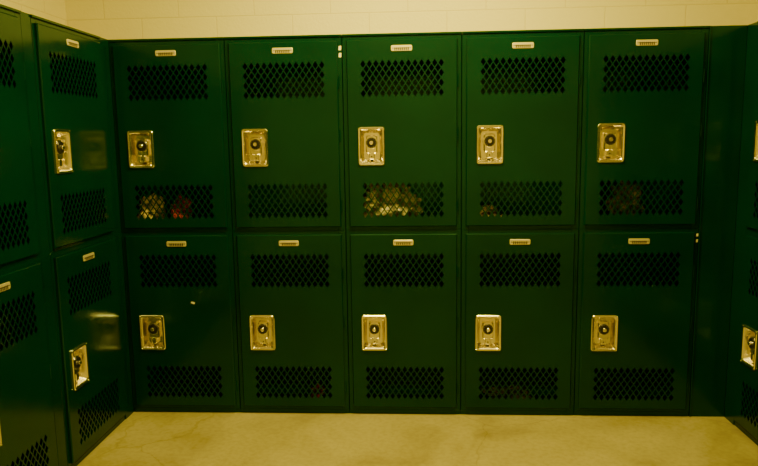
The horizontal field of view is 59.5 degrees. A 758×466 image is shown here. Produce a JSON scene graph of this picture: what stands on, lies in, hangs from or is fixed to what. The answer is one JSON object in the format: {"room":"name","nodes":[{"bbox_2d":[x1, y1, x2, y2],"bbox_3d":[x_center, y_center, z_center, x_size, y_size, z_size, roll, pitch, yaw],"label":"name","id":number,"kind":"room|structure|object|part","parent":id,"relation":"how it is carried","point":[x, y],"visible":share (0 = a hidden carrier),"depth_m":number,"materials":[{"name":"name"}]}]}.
{"room":"changing room","nodes":[
{"label":"changing room","id":0,"kind":"room"},
{"bbox_2d":[0,0,66,25],"bbox_3d":[-1.824,-0.179,1.256,0.100,2.750,4.738,0,8,3],"label":"wall","id":1,"kind":"structure","parent":0,"point":[53,10],"depth_m":3.29,"materials":[{"name":"white paint"}]},
{"bbox_2d":[65,0,757,39],"bbox_3d":[0.217,-0.526,3.542,3.928,2.750,0.100,0,8,3],"label":"wall","id":2,"kind":"structure","parent":0,"point":[106,19],"depth_m":3.42,"materials":[{"name":"white paint"}]},
{"bbox_2d":[77,412,757,465],"bbox_3d":[0.108,1.220,1.347,3.928,0.100,4.938,0,8,3],"label":"floor","id":3,"kind":"structure","parent":0,"point":[143,438],"depth_m":3.00,"materials":[{"name":"concrete"}]},
{"bbox_2d":[0,257,58,465],"bbox_3d":[-1.492,0.588,2.339,0.423,0.923,0.549,0,8,3],"label":"locker","id":4,"kind":"object","parent":3,"relation":"on","point":[27,420],"visible":1,"depth_m":2.43,"materials":[{"name":"green metal"}]},
{"bbox_2d":[0,4,40,269],"bbox_3d":[-1.505,-0.319,2.213,0.423,0.911,0.549,0,8,3],"label":"locker","id":5,"kind":"object","parent":4,"relation":"on","point":[19,228],"visible":1,"depth_m":2.37,"materials":[{"name":"green metal"}]},
{"bbox_2d":[19,11,67,465],"bbox_3d":[-1.308,0.094,2.572,0.029,1.832,0.063,0,8,3],"label":"strip","id":6,"kind":"object","parent":3,"relation":"on","point":[24,17],"visible":0.67,"depth_m":2.56,"materials":[{"name":"green metal"}]},
{"bbox_2d":[50,235,125,465],"bbox_3d":[-1.459,0.503,2.947,0.423,0.923,0.549,0,8,3],"label":"locker","id":7,"kind":"object","parent":3,"relation":"on","point":[84,276],"visible":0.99,"depth_m":2.90,"materials":[{"name":"green metal"}]},
{"bbox_2d":[30,14,112,253],"bbox_3d":[-1.472,-0.404,2.821,0.423,0.911,0.549,0,8,3],"label":"locker","id":8,"kind":"object","parent":7,"relation":"on","point":[67,60],"visible":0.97,"depth_m":2.77,"materials":[{"name":"green metal"}]},
{"bbox_3d":[-1.289,-0.329,2.675,0.042,0.177,0.125,0,8,3],"label":"handle","id":9,"kind":"part","parent":8,"relation":"part of","materials":[{"name":"silver metal"}]},
{"bbox_3d":[-1.277,0.562,2.799,0.042,0.177,0.125,0,8,3],"label":"handle","id":10,"kind":"part","parent":7,"relation":"part of","materials":[{"name":"silver metal"}]},
{"bbox_2d":[99,38,133,418],"bbox_3d":[-1.274,0.006,3.202,0.030,1.832,0.109,0,8,3],"label":"strip","id":11,"kind":"object","parent":3,"relation":"on","point":[104,44],"visible":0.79,"depth_m":3.19,"materials":[{"name":"green metal"}]},
{"bbox_2d":[122,231,240,412],"bbox_3d":[-0.966,0.423,3.470,0.549,0.923,0.423,0,8,3],"label":"locker","id":12,"kind":"object","parent":3,"relation":"on","point":[180,286],"visible":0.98,"depth_m":3.28,"materials":[{"name":"green metal"}]},
{"bbox_3d":[-1.120,0.491,3.296,0.125,0.177,0.042,0,8,3],"label":"handle","id":13,"kind":"part","parent":12,"relation":"part of","materials":[{"name":"silver metal"}]},
{"bbox_2d":[108,37,232,231],"bbox_3d":[-0.979,-0.483,3.344,0.549,0.911,0.423,0,8,3],"label":"locker","id":14,"kind":"object","parent":12,"relation":"on","point":[169,95],"visible":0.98,"depth_m":3.15,"materials":[{"name":"green metal"}]},
{"bbox_3d":[-1.133,-0.400,3.172,0.125,0.177,0.042,0,8,3],"label":"handle","id":15,"kind":"part","parent":14,"relation":"part of","materials":[{"name":"silver metal"}]},
{"bbox_2d":[137,193,165,218],"bbox_3d":[-1.133,-0.111,3.301,0.138,0.180,0.122,0,8,3],"label":"paper bag","id":16,"kind":"object","parent":14,"relation":"in","point":[155,197],"visible":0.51,"depth_m":3.27,"materials":[{"name":"beige paper"}]},
{"bbox_2d":[171,195,192,218],"bbox_3d":[-0.984,-0.108,3.306,0.117,0.170,0.138,-5,9,-25],"label":"cloth","id":17,"kind":"object","parent":14,"relation":"in","point":[183,201],"visible":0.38,"depth_m":3.27,"materials":[{"name":"red fabric"}]},
{"bbox_2d":[233,230,349,412],"bbox_3d":[-0.417,0.419,3.440,0.549,0.923,0.423,0,8,3],"label":"locker","id":18,"kind":"object","parent":3,"relation":"on","point":[291,286],"visible":0.97,"depth_m":3.25,"materials":[{"name":"green metal"}]},
{"bbox_3d":[-0.571,0.487,3.266,0.125,0.177,0.042,0,8,3],"label":"handle","id":19,"kind":"part","parent":18,"relation":"part of","materials":[{"name":"silver metal"}]},
{"bbox_2d":[224,34,345,230],"bbox_3d":[-0.430,-0.487,3.314,0.549,0.911,0.423,0,8,3],"label":"locker","id":20,"kind":"object","parent":18,"relation":"on","point":[285,93],"visible":1,"depth_m":3.12,"materials":[{"name":"green metal"}]},
{"bbox_3d":[-0.584,-0.404,3.142,0.125,0.177,0.042,0,8,3],"label":"handle","id":21,"kind":"part","parent":20,"relation":"part of","materials":[{"name":"silver metal"}]},
{"bbox_2d":[311,384,325,397],"bbox_3d":[-0.311,0.815,3.389,0.075,0.100,0.096,0,8,3],"label":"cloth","id":22,"kind":"object","parent":18,"relation":"in","point":[317,385],"visible":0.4,"depth_m":3.36,"materials":[{"name":"fabric"}]},
{"bbox_2d":[346,230,460,413],"bbox_3d":[0.132,0.416,3.410,0.549,0.923,0.423,0,8,3],"label":"locker","id":23,"kind":"object","parent":3,"relation":"on","point":[404,286],"visible":0.98,"depth_m":3.22,"materials":[{"name":"green metal"}]},
{"bbox_3d":[-0.022,0.484,3.235,0.125,0.177,0.042,0,8,3],"label":"handle","id":24,"kind":"part","parent":23,"relation":"part of","materials":[{"name":"silver metal"}]},
{"bbox_2d":[342,31,461,229],"bbox_3d":[0.119,-0.491,3.284,0.549,0.911,0.423,0,8,3],"label":"locker","id":25,"kind":"object","parent":23,"relation":"on","point":[402,92],"visible":1,"depth_m":3.09,"materials":[{"name":"green metal"}]},
{"bbox_3d":[-0.035,-0.407,3.111,0.125,0.177,0.042,0,8,3],"label":"handle","id":26,"kind":"part","parent":25,"relation":"part of","materials":[{"name":"silver metal"}]},
{"bbox_2d":[363,182,423,217],"bbox_3d":[0.057,-0.150,3.245,0.323,0.240,0.158,0,8,3],"label":"crumpled plastic bag","id":27,"kind":"object","parent":25,"relation":"in","point":[377,185],"visible":0.52,"depth_m":3.19,"materials":[{"name":"plastic"}]},
{"bbox_2d":[461,229,578,414],"bbox_3d":[0.681,0.412,3.379,0.549,0.923,0.423,0,8,3],"label":"locker","id":28,"kind":"object","parent":3,"relation":"on","point":[519,286],"visible":0.99,"depth_m":3.19,"materials":[{"name":"green metal"}]},
{"bbox_3d":[0.527,0.480,3.205,0.125,0.177,0.042,0,8,3],"label":"handle","id":29,"kind":"part","parent":28,"relation":"part of","materials":[{"name":"silver metal"}]},
{"bbox_2d":[481,385,531,399],"bbox_3d":[0.647,0.812,3.348,0.262,0.090,0.121,0,8,3],"label":"cloth bundle","id":30,"kind":"object","parent":28,"relation":"in","point":[502,392],"visible":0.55,"depth_m":3.32,"materials":[{"name":"black fabric"}]},
{"bbox_2d":[461,29,584,229],"bbox_3d":[0.668,-0.494,3.253,0.549,0.911,0.423,0,8,3],"label":"locker","id":31,"kind":"object","parent":28,"relation":"on","point":[522,90],"visible":0.99,"depth_m":3.06,"materials":[{"name":"green metal"}]},
{"bbox_3d":[0.514,-0.411,3.081,0.125,0.177,0.042,0,8,3],"label":"handle","id":32,"kind":"part","parent":31,"relation":"part of","materials":[{"name":"silver metal"}]},
{"bbox_2d":[480,203,502,216],"bbox_3d":[0.519,-0.087,3.218,0.183,0.110,0.117,0,8,3],"label":"cloth bundle","id":33,"kind":"object","parent":31,"relation":"in","point":[485,208],"visible":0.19,"depth_m":3.18,"materials":[{"name":"fabric"}]},
{"bbox_2d":[573,228,698,415],"bbox_3d":[1.230,0.408,3.349,0.549,0.923,0.423,0,8,3],"label":"locker","id":34,"kind":"object","parent":3,"relation":"on","point":[636,287],"visible":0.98,"depth_m":3.16,"materials":[{"name":"green metal"}]},
{"bbox_3d":[1.076,0.477,3.175,0.125,0.177,0.042,0,8,3],"label":"handle","id":35,"kind":"part","parent":34,"relation":"part of","materials":[{"name":"silver metal"}]},
{"bbox_2d":[579,26,709,228],"bbox_3d":[1.218,-0.498,3.223,0.549,0.911,0.423,0,8,3],"label":"locker","id":36,"kind":"object","parent":34,"relation":"on","point":[644,94],"visible":0.98,"depth_m":3.03,"materials":[{"name":"green metal"}]},
{"bbox_3d":[1.063,-0.415,3.051,0.125,0.177,0.042,0,8,3],"label":"handle","id":37,"kind":"part","parent":36,"relation":"part of","materials":[{"name":"silver metal"}]},
{"bbox_2d":[605,180,643,215],"bbox_3d":[1.214,-0.171,3.275,0.163,0.240,0.144,-3,8,-14],"label":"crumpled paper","id":38,"kind":"object","parent":36,"relation":"in","point":[621,183],"visible":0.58,"depth_m":3.23,"materials":[{"name":"paper"}]},
{"bbox_2d":[688,25,747,416],"bbox_3d":[1.572,-0.020,3.092,0.165,1.832,0.034,0,8,3],"label":"filler panel","id":39,"kind":"object","parent":3,"relation":"on","point":[727,44],"visible":0.96,"depth_m":3.07,"materials":[{"name":"green metal"}]},
{"bbox_2d":[724,22,757,424],"bbox_3d":[1.669,-0.014,3.045,0.030,1.832,0.119,0,8,3],"label":"strip","id":40,"kind":"object","parent":3,"relation":"on","point":[751,44],"visible":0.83,"depth_m":3.03,"materials":[{"name":"green metal"}]},
{"bbox_2d":[733,231,757,445],"bbox_3d":[1.832,0.481,2.767,0.423,0.923,0.549,0,8,3],"label":"locker","id":41,"kind":"object","parent":3,"relation":"on","point":[745,416],"visible":1,"depth_m":2.96,"materials":[{"name":"green metal"}]},
{"bbox_3d":[1.650,0.503,2.927,0.042,0.177,0.125,0,8,3],"label":"handle","id":42,"kind":"part","parent":41,"relation":"part of","materials":[{"name":"silver metal"}]},
{"bbox_2d":[745,21,757,233],"bbox_3d":[1.819,-0.425,2.641,0.423,0.911,0.549,0,8,3],"label":"locker","id":43,"kind":"object","parent":41,"relation":"on","point":[751,224],"visible":1,"depth_m":2.88,"materials":[{"name":"green metal"}]},
{"bbox_3d":[1.637,-0.388,2.803,0.042,0.177,0.125,0,8,3],"label":"handle","id":44,"kind":"part","parent":43,"relation":"part of","materials":[{"name":"silver metal"}]}
]}

